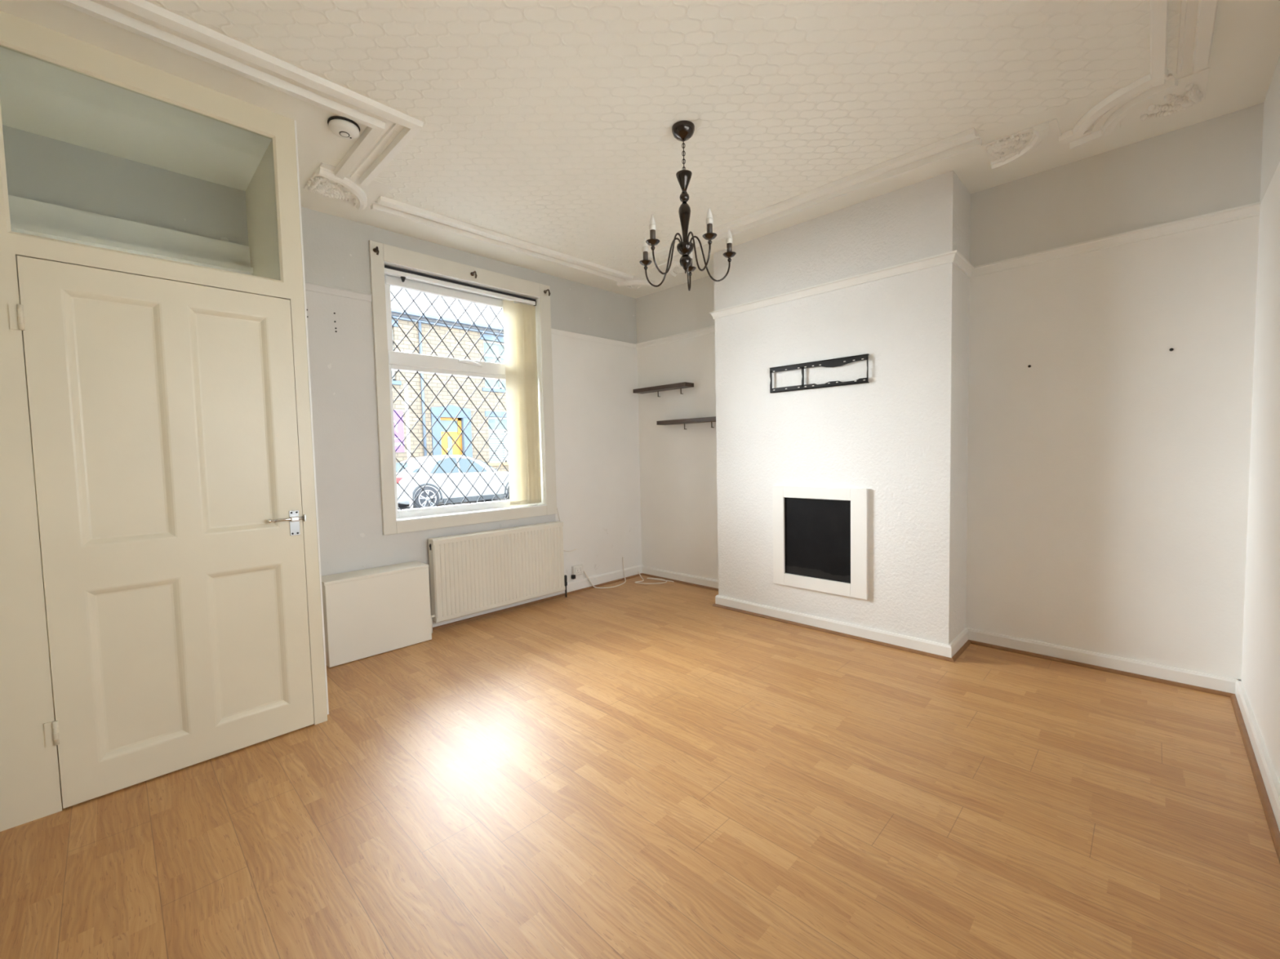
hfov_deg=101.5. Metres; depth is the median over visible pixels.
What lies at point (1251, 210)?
trim
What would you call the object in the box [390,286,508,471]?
house
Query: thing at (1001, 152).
trim
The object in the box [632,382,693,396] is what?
floating shelf
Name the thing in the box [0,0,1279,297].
ceiling
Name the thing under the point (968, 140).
trim
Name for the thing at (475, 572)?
radiator
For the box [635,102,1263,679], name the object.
wall
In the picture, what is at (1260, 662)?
wall
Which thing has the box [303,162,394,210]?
trim
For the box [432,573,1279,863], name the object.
trim
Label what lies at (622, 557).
cable
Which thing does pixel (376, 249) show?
bracket
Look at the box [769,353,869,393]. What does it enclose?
wall bracket
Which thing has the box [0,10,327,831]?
wall
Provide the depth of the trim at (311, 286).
3.30 m
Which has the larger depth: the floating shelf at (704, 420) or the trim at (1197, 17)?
the floating shelf at (704, 420)
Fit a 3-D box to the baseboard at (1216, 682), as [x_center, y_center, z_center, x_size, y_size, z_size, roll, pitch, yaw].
[1.317,0.979,3.789,4.034,0.085,0.410,2,4,44]
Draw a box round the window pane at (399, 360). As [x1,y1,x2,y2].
[384,275,505,375]
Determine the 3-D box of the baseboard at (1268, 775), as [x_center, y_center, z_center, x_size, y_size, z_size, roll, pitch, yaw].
[1.443,1.121,1.052,0.019,0.085,4.150,2,4,44]
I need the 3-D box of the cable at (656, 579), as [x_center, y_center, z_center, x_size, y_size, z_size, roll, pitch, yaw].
[0.097,0.956,5.033,0.431,0.055,0.241,1,4,33]
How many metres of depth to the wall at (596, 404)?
3.42 m
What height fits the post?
2.720 m
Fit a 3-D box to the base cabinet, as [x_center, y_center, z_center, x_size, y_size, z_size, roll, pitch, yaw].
[-1.717,0.850,3.403,0.211,0.518,0.630,2,4,44]
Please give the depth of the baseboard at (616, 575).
4.76 m
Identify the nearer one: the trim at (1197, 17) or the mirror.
the trim at (1197, 17)
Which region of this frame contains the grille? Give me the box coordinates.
[427,521,562,540]
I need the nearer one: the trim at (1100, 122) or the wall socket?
the trim at (1100, 122)
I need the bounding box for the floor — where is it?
[0,575,1279,958]
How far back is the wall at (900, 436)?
3.31 m
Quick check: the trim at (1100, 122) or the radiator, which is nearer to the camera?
the trim at (1100, 122)
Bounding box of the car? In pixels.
[395,454,509,508]
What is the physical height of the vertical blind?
1.714 m
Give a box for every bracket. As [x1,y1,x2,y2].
[373,246,378,254]
[470,271,477,278]
[543,288,550,296]
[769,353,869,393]
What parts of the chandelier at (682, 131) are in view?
bulb, bulb, arm, arm, arm, arm, bulb, arm, bulb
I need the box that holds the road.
[398,497,506,510]
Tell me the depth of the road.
15.41 m
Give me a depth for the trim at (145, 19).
2.04 m
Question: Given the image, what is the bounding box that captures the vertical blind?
[384,265,541,505]
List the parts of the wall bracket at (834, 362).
rail, rail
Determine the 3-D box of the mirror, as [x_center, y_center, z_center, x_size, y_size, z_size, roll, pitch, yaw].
[-4.094,-0.253,14.319,0.160,0.110,0.160,2,4,44]
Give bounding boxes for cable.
[583,556,626,588]
[635,571,674,584]
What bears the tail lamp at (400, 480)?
attached to the car
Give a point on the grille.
(553, 524)
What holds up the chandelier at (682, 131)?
hanging from the ceiling
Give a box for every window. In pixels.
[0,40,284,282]
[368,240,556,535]
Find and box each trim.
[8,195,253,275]
[52,0,423,186]
[293,120,328,714]
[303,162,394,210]
[305,281,372,302]
[370,195,633,283]
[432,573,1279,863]
[551,327,636,348]
[614,275,655,289]
[635,201,1261,349]
[648,127,982,262]
[651,260,684,276]
[982,118,1061,169]
[1058,69,1177,150]
[1118,66,1209,127]
[1149,0,1217,87]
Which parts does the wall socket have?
plate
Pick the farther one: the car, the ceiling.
the car
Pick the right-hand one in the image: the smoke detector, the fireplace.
the fireplace
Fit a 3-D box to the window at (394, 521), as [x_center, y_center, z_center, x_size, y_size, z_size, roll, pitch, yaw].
[-1.321,-0.636,4.054,0.217,1.945,1.433,2,4,44]
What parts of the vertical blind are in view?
pull cord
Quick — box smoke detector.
[327,115,359,139]
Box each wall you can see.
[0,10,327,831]
[2,124,641,614]
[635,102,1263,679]
[713,170,970,644]
[1241,54,1279,784]
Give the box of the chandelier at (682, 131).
[639,120,736,291]
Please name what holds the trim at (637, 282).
attached to the ceiling
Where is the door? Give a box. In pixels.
[8,255,314,808]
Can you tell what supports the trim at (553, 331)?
attached to the wall at (596, 404)
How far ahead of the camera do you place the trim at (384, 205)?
3.61 m
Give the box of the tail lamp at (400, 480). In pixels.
[396,477,403,484]
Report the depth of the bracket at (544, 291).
4.37 m
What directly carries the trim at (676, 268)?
attached to the ceiling
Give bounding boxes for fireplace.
[772,485,867,599]
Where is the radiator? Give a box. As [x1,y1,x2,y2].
[427,521,567,633]
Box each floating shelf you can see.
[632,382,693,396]
[656,416,715,429]
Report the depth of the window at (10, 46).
1.98 m
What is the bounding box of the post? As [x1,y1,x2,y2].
[404,383,413,508]
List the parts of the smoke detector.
plate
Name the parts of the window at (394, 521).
frame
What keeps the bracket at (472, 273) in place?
attached to the window at (394, 521)
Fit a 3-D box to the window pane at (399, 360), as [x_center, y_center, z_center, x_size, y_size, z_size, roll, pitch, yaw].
[-1.355,-1.142,4.036,0.092,0.612,1.160,2,4,44]
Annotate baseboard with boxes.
[431,564,643,627]
[641,566,1240,693]
[1235,679,1279,831]
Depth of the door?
2.07 m
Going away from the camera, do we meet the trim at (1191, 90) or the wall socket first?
the trim at (1191, 90)
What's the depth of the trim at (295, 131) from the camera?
2.42 m
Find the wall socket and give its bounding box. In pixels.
[571,564,582,579]
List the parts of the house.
window sill, door glass, door, window sill, window sill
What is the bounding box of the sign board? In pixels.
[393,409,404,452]
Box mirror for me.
[486,468,493,472]
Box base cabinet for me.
[321,560,431,667]
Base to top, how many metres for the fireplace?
0.714 m

